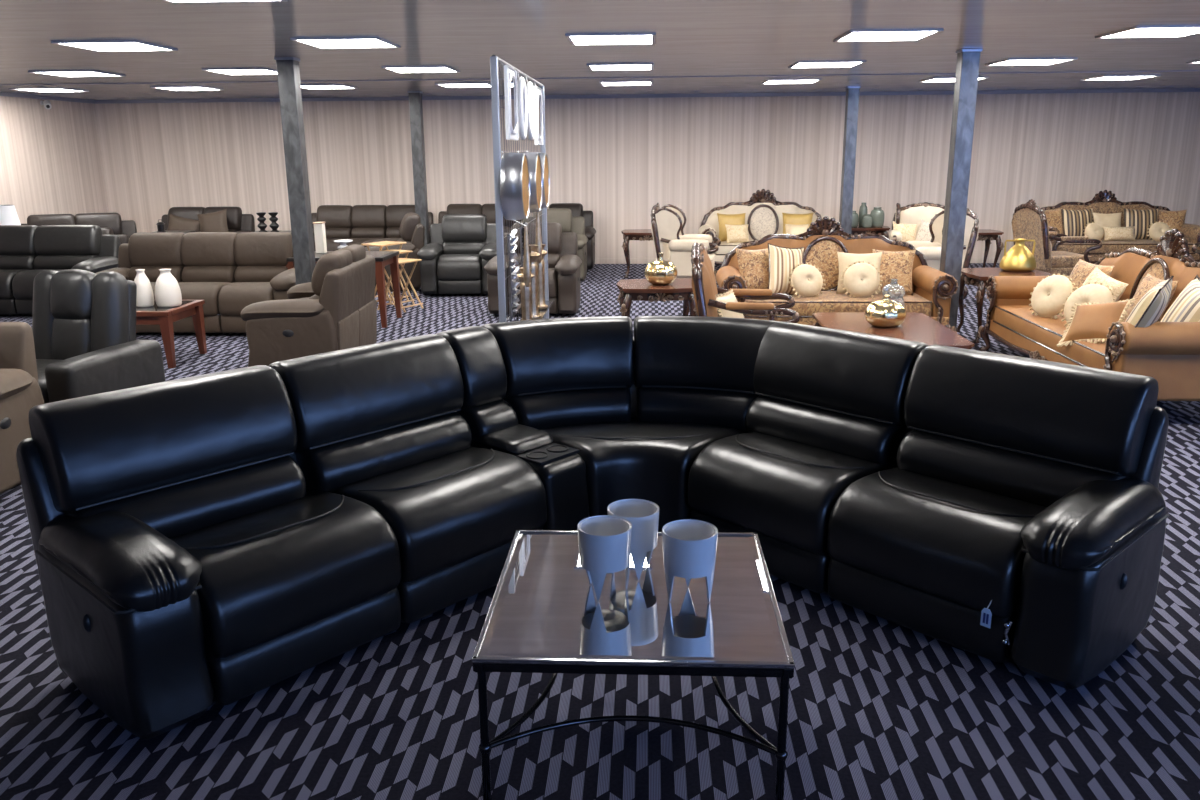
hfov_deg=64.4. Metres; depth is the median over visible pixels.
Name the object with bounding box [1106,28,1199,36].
diffuser
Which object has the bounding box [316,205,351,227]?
cushion
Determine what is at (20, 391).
recliner chair
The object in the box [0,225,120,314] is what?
recliner sofa
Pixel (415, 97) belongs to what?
support column
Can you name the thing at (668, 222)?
carved armchair
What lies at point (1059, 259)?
seat cushion
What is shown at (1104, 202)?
sofa
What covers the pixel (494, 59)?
display rack
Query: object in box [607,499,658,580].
ceramic cup
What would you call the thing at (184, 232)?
side table
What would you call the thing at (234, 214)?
cushion
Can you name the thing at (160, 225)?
lantern
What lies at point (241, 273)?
cushion
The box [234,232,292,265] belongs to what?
cushion
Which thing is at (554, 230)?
cushion
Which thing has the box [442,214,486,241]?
cushion
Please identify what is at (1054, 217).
throw cushion
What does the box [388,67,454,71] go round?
diffuser
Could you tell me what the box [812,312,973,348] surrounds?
coffee table
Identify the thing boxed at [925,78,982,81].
diffuser
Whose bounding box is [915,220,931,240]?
throw cushion
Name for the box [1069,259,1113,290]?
throw cushion
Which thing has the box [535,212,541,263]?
hanging ornament
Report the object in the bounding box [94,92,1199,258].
wall
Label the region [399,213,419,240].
cushion
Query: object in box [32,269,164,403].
recliner chair
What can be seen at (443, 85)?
diffuser
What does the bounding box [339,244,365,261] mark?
cushion
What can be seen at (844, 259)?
throw cushion
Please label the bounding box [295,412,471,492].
cushion
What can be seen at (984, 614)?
print
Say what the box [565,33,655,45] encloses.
recessed light
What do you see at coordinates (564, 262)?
recliner chair
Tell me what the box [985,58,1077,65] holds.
recessed light
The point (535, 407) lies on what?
cushion
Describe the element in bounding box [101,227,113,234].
cushion
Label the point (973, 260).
baseboard
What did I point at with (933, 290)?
sofa
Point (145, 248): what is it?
cushion
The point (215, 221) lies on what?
throw cushion
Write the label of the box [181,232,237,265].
cushion
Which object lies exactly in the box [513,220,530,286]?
hanging ornament
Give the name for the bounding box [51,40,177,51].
recessed light
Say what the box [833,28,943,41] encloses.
recessed light
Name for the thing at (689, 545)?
ceramic cup
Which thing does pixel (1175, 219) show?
throw cushion
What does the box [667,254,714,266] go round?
seat cushion
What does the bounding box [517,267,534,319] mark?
pillar
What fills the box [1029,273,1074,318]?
round cushion
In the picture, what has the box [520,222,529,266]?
leaf ornament
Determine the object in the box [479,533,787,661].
glass tabletop
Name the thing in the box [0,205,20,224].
table lamp
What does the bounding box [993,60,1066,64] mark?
diffuser
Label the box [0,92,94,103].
trim
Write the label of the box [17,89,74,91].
diffuser
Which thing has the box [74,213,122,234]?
cushion
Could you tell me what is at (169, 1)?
recessed light
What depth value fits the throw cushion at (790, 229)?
13.36 m
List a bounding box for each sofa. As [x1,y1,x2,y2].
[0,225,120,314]
[16,316,1168,738]
[21,213,136,237]
[95,232,295,332]
[161,207,254,233]
[240,244,376,366]
[311,205,433,250]
[429,204,520,239]
[698,189,821,264]
[716,216,957,332]
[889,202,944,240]
[978,229,1199,400]
[1040,190,1199,263]
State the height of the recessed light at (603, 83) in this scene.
0.016 m
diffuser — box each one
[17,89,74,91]
[38,72,115,76]
[64,43,167,50]
[162,87,215,89]
[170,0,244,1]
[209,70,276,74]
[298,39,393,47]
[301,86,349,88]
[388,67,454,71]
[442,84,490,86]
[570,35,651,44]
[591,65,650,69]
[602,82,650,84]
[764,80,816,83]
[792,62,860,67]
[839,31,935,40]
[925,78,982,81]
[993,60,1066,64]
[1089,76,1152,79]
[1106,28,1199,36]
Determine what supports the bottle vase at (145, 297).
on the coffee table at (153, 315)
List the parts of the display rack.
post, rail, post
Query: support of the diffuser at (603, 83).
attached to the recessed light at (603, 83)
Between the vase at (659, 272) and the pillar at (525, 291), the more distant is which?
the vase at (659, 272)
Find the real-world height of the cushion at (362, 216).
0.353 m
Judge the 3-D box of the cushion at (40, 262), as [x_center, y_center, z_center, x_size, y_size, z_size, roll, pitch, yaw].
[-5.943,-1.517,10.652,0.688,0.230,0.244,0,15,3]
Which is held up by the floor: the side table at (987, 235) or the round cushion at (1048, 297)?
the side table at (987, 235)
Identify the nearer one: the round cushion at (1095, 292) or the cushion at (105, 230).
the round cushion at (1095, 292)
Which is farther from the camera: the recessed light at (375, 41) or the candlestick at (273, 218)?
the candlestick at (273, 218)
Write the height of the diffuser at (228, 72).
0.010 m
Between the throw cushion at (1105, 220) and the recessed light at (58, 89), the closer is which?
the recessed light at (58, 89)
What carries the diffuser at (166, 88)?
attached to the recessed light at (174, 88)
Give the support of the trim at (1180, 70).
attached to the wall at (51, 161)
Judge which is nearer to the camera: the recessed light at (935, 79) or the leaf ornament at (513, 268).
the leaf ornament at (513, 268)
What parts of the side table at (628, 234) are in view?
leg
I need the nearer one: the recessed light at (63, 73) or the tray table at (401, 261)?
the recessed light at (63, 73)
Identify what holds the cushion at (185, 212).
on the recliner sofa at (237, 222)
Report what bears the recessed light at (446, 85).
in the ceiling
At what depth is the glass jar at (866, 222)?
13.38 m
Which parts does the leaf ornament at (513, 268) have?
stem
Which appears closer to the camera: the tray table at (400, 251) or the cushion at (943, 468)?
the cushion at (943, 468)
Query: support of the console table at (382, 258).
on the floor
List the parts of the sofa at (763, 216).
armrest, rail, panel, medallion frame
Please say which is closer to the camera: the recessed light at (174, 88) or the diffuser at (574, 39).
the diffuser at (574, 39)
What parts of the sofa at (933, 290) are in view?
armrest, rail, panel, medallion frame, armrest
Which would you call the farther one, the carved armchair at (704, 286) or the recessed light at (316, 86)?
the recessed light at (316, 86)
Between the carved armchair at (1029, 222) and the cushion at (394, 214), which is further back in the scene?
the cushion at (394, 214)
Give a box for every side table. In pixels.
[155,231,194,233]
[617,279,697,316]
[621,229,652,277]
[851,225,889,238]
[956,268,1052,342]
[977,229,1003,267]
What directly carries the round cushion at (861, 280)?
on the sofa at (933, 290)
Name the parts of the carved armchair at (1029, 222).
rail, panel, armrest, armrest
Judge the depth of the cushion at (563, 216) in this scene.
12.91 m
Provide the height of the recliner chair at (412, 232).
0.938 m
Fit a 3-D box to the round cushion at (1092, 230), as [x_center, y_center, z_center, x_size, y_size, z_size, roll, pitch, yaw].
[6.835,-2.322,13.191,0.316,0.269,0.162,-2,15,-5]
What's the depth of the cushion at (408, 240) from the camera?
12.04 m
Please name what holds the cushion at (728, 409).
on the sectional sofa at (200, 542)
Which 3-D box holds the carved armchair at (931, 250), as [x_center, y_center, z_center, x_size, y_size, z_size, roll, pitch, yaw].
[3.745,-1.609,10.695,0.779,1.068,0.850,1,15,7]
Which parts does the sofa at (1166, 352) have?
leg, rail, armrest, rail, medallion frame, panel, armrest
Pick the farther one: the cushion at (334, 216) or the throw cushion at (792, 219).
the cushion at (334, 216)
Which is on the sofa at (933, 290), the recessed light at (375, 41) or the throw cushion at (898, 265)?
the throw cushion at (898, 265)
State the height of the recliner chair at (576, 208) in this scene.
0.938 m
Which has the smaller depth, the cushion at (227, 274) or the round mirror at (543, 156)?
the round mirror at (543, 156)
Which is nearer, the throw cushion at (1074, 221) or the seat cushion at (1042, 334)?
the seat cushion at (1042, 334)
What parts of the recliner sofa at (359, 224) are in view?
seat, seat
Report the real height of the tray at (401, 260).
0.020 m
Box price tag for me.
[980,600,991,627]
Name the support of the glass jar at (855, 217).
on the side table at (883, 230)
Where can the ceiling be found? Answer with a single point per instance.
(693, 37)
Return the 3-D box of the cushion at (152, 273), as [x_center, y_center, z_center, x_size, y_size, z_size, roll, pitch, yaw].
[-4.427,-1.241,9.551,0.528,0.230,0.244,0,15,3]
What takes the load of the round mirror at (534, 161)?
hanging from the display rack
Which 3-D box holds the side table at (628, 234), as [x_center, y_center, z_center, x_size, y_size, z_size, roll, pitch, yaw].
[0.646,-2.034,13.252,0.700,0.624,0.630,0,15,3]
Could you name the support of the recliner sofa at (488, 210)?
on the floor
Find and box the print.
[983,613,988,623]
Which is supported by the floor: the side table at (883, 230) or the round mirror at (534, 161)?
the side table at (883, 230)
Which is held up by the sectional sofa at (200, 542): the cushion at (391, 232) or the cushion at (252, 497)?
the cushion at (252, 497)
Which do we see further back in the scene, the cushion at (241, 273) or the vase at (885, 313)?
the cushion at (241, 273)
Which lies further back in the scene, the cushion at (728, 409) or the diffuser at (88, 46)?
the diffuser at (88, 46)
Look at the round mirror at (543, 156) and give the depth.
7.48 m
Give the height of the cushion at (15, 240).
0.353 m
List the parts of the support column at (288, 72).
cap plate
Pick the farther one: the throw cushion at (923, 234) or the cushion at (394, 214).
the cushion at (394, 214)
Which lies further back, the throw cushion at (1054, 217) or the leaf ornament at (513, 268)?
the throw cushion at (1054, 217)
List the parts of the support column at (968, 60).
cap plate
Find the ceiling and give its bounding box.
[0,0,1199,99]
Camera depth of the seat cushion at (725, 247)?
13.24 m
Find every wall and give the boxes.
[0,96,108,223]
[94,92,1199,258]
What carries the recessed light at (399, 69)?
in the ceiling
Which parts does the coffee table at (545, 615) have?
leg, frame, leg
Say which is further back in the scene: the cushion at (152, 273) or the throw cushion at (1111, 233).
the throw cushion at (1111, 233)
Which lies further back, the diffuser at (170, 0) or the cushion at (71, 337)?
the cushion at (71, 337)
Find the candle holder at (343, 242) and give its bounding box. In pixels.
[334,239,351,248]
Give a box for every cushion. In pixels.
[0,225,37,255]
[0,255,36,269]
[27,214,74,225]
[29,365,297,512]
[33,225,101,254]
[33,255,98,269]
[50,269,96,318]
[52,318,90,359]
[63,455,305,537]
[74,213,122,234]
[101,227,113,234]
[128,232,184,265]
[128,266,183,282]
[167,214,199,231]
[168,207,204,224]
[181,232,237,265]
[181,266,236,282]
[197,209,227,231]
[203,207,241,229]
[228,229,239,231]
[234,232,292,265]
[234,266,287,281]
[269,334,463,451]
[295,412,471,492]
[309,294,319,298]
[311,249,352,295]
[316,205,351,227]
[325,228,351,237]
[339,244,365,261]
[351,205,386,227]
[351,227,386,237]
[385,205,414,226]
[386,227,400,237]
[397,238,410,242]
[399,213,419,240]
[436,326,506,408]
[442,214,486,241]
[442,241,485,254]
[446,204,481,214]
[457,399,517,447]
[481,204,516,225]
[481,316,632,397]
[503,226,510,232]
[503,387,630,428]
[512,223,561,253]
[515,253,560,267]
[533,208,571,232]
[549,203,582,216]
[634,316,782,394]
[637,387,759,432]
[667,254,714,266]
[715,240,757,254]
[715,289,743,317]
[717,213,745,240]
[725,224,748,242]
[735,248,768,288]
[743,291,931,316]
[746,395,905,466]
[753,322,928,426]
[768,243,803,294]
[782,213,812,233]
[785,224,808,234]
[788,262,825,297]
[836,252,881,294]
[840,261,882,297]
[872,249,915,294]
[893,221,917,241]
[896,429,1128,506]
[903,345,1157,476]
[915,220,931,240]
[994,305,1112,368]
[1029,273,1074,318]
[1045,208,1062,233]
[1051,251,1089,267]
[1057,239,1193,252]
[1057,298,1134,346]
[1061,208,1092,235]
[1061,282,1116,326]
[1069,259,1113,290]
[1081,267,1128,300]
[1083,222,1104,240]
[1093,212,1121,238]
[1102,226,1135,240]
[1111,276,1173,361]
[1123,208,1158,239]
[1123,273,1177,321]
[1147,221,1171,241]
[1157,210,1186,231]
[1160,275,1199,321]
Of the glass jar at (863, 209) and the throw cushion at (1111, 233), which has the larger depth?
the glass jar at (863, 209)
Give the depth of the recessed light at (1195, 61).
9.33 m
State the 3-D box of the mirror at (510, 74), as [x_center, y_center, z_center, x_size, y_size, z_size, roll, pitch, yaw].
[-0.598,-1.996,6.400,0.050,0.487,0.428,0,15,3]
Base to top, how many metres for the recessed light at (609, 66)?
0.016 m
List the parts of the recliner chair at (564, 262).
armrest, seat, armrest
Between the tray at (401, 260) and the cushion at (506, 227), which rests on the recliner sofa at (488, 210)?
the cushion at (506, 227)
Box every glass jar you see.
[852,211,858,226]
[858,203,867,226]
[861,214,872,227]
[870,207,883,226]
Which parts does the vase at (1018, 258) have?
handle, handle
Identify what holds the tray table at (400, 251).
on the floor
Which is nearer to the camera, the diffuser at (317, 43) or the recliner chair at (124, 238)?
the diffuser at (317, 43)
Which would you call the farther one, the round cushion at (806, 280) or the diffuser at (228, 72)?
the diffuser at (228, 72)
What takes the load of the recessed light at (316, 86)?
in the ceiling
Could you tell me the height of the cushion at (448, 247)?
0.230 m
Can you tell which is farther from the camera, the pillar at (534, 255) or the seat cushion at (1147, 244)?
the seat cushion at (1147, 244)
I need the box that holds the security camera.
[40,100,51,108]
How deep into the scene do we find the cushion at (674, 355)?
4.42 m
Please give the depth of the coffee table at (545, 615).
2.61 m
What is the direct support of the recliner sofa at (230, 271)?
on the floor
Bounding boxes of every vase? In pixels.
[134,269,153,307]
[155,269,181,307]
[644,253,676,284]
[864,295,906,327]
[882,279,904,306]
[999,239,1035,271]
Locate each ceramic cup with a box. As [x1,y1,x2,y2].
[577,515,631,600]
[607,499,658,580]
[662,519,717,601]
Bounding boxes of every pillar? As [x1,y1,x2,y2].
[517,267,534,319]
[529,244,541,319]
[533,244,547,308]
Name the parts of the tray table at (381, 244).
leg, leg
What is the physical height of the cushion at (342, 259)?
0.353 m
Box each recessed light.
[9,87,88,91]
[28,70,125,76]
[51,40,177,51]
[151,86,223,90]
[163,0,287,2]
[202,68,276,74]
[290,36,399,48]
[301,84,357,88]
[382,66,459,72]
[435,83,490,87]
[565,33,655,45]
[587,63,653,70]
[599,81,652,85]
[761,79,821,83]
[788,60,865,67]
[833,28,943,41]
[919,77,988,81]
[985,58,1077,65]
[1081,75,1160,80]
[1095,25,1199,38]
[1186,60,1199,63]
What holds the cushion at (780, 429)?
on the sectional sofa at (200, 542)
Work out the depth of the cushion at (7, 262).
10.57 m
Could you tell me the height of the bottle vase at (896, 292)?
0.302 m
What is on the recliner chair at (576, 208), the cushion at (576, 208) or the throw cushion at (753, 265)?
the cushion at (576, 208)
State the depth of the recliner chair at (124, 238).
12.09 m
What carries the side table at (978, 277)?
on the floor
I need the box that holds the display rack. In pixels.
[490,55,552,322]
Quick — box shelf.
[520,301,552,320]
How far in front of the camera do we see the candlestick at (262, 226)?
13.27 m
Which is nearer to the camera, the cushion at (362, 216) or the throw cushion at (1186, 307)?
the throw cushion at (1186, 307)
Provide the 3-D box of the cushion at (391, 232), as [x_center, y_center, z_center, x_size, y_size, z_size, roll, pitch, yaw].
[-2.919,-2.470,14.203,0.508,0.230,0.244,0,15,3]
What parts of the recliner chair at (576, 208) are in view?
armrest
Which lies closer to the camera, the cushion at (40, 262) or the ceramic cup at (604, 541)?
the ceramic cup at (604, 541)
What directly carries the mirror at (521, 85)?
hanging from the display rack
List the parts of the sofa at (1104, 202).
armrest, rail, panel, armrest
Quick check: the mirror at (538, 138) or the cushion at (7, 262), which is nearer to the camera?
the mirror at (538, 138)
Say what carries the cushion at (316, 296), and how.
on the recliner sofa at (336, 310)
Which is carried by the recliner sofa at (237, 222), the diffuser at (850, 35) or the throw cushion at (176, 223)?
the throw cushion at (176, 223)
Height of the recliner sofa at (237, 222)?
0.938 m
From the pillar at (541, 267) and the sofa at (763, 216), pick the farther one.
the sofa at (763, 216)
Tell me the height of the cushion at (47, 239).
0.353 m
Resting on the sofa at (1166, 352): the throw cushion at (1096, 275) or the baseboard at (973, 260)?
the throw cushion at (1096, 275)
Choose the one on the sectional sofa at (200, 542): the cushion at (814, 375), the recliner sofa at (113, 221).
the cushion at (814, 375)
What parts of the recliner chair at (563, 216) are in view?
armrest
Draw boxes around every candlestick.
[256,212,266,231]
[268,212,278,231]
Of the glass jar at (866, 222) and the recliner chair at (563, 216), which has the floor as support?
the recliner chair at (563, 216)
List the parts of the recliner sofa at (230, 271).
seat, seat, seat, armrest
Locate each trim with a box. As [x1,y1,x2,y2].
[0,70,1199,84]
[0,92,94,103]
[95,88,1199,103]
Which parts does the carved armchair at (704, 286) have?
rail, panel, armrest, armrest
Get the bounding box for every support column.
[274,57,315,284]
[408,91,429,245]
[839,86,860,233]
[940,49,982,332]
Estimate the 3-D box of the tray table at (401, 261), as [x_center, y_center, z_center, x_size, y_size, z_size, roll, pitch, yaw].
[-2.215,-1.271,10.543,0.399,0.544,0.420,8,17,30]
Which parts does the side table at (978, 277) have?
leg, leg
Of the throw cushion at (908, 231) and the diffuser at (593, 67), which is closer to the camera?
the diffuser at (593, 67)
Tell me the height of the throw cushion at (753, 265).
0.414 m
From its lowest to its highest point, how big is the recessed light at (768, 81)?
0.016 m
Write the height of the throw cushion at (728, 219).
0.399 m
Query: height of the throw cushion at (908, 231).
0.381 m
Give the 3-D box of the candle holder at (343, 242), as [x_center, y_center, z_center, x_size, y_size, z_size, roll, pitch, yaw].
[-2.598,-1.550,9.662,0.182,0.145,0.182,0,15,3]
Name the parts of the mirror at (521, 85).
glass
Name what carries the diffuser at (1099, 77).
attached to the recessed light at (1105, 77)
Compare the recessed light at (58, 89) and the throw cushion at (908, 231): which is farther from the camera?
the throw cushion at (908, 231)
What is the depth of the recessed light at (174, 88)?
11.89 m
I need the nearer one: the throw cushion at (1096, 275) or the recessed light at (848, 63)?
the throw cushion at (1096, 275)
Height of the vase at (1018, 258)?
0.287 m
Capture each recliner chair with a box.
[0,322,43,493]
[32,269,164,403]
[101,227,128,243]
[362,213,424,291]
[417,214,496,293]
[484,223,581,313]
[522,208,587,280]
[549,203,595,268]
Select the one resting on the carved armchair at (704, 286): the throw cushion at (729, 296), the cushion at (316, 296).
the throw cushion at (729, 296)
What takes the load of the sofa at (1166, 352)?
on the floor
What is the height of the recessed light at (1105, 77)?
0.016 m
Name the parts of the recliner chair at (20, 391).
recline handle, armrest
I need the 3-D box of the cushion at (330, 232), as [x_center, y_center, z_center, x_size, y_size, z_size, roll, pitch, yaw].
[-3.958,-2.475,14.254,0.508,0.230,0.244,0,15,3]
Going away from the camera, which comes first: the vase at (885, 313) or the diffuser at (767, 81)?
the vase at (885, 313)
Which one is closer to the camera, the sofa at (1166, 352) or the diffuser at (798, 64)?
the sofa at (1166, 352)
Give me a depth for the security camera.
13.21 m
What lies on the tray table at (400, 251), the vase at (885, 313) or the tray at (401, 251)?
the tray at (401, 251)
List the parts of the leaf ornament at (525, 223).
stem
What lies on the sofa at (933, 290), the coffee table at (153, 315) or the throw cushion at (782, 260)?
the throw cushion at (782, 260)
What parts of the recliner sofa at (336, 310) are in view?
recline handle, armrest, panel, panel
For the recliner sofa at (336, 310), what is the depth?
7.36 m
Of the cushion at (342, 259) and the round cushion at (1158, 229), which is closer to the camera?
the cushion at (342, 259)
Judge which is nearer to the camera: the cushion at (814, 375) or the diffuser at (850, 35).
the cushion at (814, 375)
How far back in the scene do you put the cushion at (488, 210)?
14.25 m
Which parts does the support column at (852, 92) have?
cap plate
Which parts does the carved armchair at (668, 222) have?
rail, panel, wing rail, wing rail, armrest, armrest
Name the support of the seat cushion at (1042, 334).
on the sofa at (1166, 352)
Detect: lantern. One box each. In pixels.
[156,220,165,231]
[313,222,326,252]
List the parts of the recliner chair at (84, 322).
seat, armrest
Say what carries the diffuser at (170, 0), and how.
attached to the recessed light at (169, 1)
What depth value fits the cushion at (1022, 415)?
3.43 m
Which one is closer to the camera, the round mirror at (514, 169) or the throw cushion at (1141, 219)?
the round mirror at (514, 169)
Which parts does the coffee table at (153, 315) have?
glass, leg, frame, leg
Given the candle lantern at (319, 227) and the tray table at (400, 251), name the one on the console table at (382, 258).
the candle lantern at (319, 227)
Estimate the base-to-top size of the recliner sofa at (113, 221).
0.938 m
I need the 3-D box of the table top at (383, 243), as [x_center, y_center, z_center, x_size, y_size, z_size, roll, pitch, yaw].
[-2.491,-1.801,10.988,0.320,0.020,0.420,8,17,30]
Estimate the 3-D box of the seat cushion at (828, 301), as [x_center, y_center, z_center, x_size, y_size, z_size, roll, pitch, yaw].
[2.082,-0.869,8.609,1.643,0.172,0.703,0,15,3]
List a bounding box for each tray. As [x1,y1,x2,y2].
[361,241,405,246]
[383,249,412,253]
[398,258,421,263]
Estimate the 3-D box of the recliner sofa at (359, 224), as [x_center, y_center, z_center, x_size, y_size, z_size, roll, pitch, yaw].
[-3.447,-2.387,14.078,1.980,0.938,0.779,0,15,3]
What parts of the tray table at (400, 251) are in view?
leg, leg, leg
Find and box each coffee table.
[136,300,206,367]
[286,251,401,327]
[472,530,794,799]
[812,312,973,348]
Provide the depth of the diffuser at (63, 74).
9.69 m
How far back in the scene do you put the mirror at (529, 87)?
7.36 m
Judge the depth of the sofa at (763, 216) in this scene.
13.78 m
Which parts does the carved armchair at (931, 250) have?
wing rail, wing rail, leg, panel, rail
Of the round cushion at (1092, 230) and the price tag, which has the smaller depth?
the price tag
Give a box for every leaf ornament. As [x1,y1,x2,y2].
[507,229,520,320]
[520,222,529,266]
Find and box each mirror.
[500,151,529,219]
[504,64,518,139]
[517,71,526,139]
[517,151,541,212]
[526,76,534,139]
[526,151,549,207]
[533,81,542,144]
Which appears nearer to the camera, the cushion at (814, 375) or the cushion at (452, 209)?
the cushion at (814, 375)
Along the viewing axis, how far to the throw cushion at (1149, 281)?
6.74 m
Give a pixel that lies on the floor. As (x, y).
(879, 708)
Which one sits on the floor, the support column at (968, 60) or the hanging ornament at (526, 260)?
the support column at (968, 60)
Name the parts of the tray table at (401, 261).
leg, leg, leg, leg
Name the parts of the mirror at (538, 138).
glass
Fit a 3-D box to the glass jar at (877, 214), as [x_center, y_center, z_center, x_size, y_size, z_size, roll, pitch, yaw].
[3.925,-2.592,13.508,0.201,0.273,0.201,0,15,3]
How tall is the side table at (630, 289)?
0.604 m
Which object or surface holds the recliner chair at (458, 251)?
on the floor
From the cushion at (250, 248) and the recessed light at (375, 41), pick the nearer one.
the recessed light at (375, 41)
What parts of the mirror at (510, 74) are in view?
glass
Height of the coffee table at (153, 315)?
0.470 m
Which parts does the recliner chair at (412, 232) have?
armrest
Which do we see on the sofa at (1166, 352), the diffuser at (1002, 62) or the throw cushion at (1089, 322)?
the throw cushion at (1089, 322)
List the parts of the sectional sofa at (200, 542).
recline handle, armrest, seat, seat, console lid, cup holder plate, corner seat, seat, seat, armrest, recline handle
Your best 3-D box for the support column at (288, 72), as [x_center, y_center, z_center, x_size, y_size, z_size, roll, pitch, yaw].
[-2.709,-1.765,8.607,0.220,2.500,0.220,0,15,3]
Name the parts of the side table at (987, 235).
leg, leg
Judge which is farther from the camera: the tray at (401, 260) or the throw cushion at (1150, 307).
the tray at (401, 260)
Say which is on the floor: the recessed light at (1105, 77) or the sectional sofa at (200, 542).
the sectional sofa at (200, 542)
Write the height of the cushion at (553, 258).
0.230 m
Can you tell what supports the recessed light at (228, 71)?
in the ceiling
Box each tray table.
[361,241,408,304]
[375,249,414,307]
[377,258,423,312]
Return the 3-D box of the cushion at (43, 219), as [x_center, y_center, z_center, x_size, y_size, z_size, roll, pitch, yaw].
[-7.248,-2.278,12.623,0.558,0.353,0.248,-6,16,-21]
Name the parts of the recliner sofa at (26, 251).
seat, seat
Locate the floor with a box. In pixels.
[0,263,1199,799]
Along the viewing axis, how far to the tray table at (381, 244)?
10.94 m
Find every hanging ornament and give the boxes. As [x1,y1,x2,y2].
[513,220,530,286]
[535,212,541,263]
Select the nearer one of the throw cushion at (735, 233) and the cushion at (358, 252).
the cushion at (358, 252)
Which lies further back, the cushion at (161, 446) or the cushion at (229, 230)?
the cushion at (229, 230)
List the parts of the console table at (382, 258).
leg, frame, glass, leg, leg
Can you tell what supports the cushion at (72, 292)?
on the recliner chair at (84, 322)
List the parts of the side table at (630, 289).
leg, leg, leg, leg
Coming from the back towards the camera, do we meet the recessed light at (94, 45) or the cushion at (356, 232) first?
the cushion at (356, 232)
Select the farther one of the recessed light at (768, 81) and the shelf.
the recessed light at (768, 81)
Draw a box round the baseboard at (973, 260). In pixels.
[595,258,1001,263]
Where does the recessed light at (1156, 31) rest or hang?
in the ceiling
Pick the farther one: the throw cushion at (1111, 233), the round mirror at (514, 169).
the throw cushion at (1111, 233)
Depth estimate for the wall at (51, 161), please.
13.49 m
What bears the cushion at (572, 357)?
on the sectional sofa at (200, 542)
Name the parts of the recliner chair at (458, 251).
armrest, seat, armrest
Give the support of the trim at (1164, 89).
attached to the wall at (617, 158)
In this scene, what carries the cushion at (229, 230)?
on the recliner sofa at (237, 222)
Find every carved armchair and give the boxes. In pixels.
[651,203,720,279]
[691,243,799,322]
[906,208,978,307]
[1011,199,1101,275]
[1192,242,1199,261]
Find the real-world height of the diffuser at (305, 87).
0.010 m
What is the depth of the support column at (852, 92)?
12.93 m
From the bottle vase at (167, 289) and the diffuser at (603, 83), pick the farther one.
the diffuser at (603, 83)
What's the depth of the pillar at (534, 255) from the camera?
7.14 m

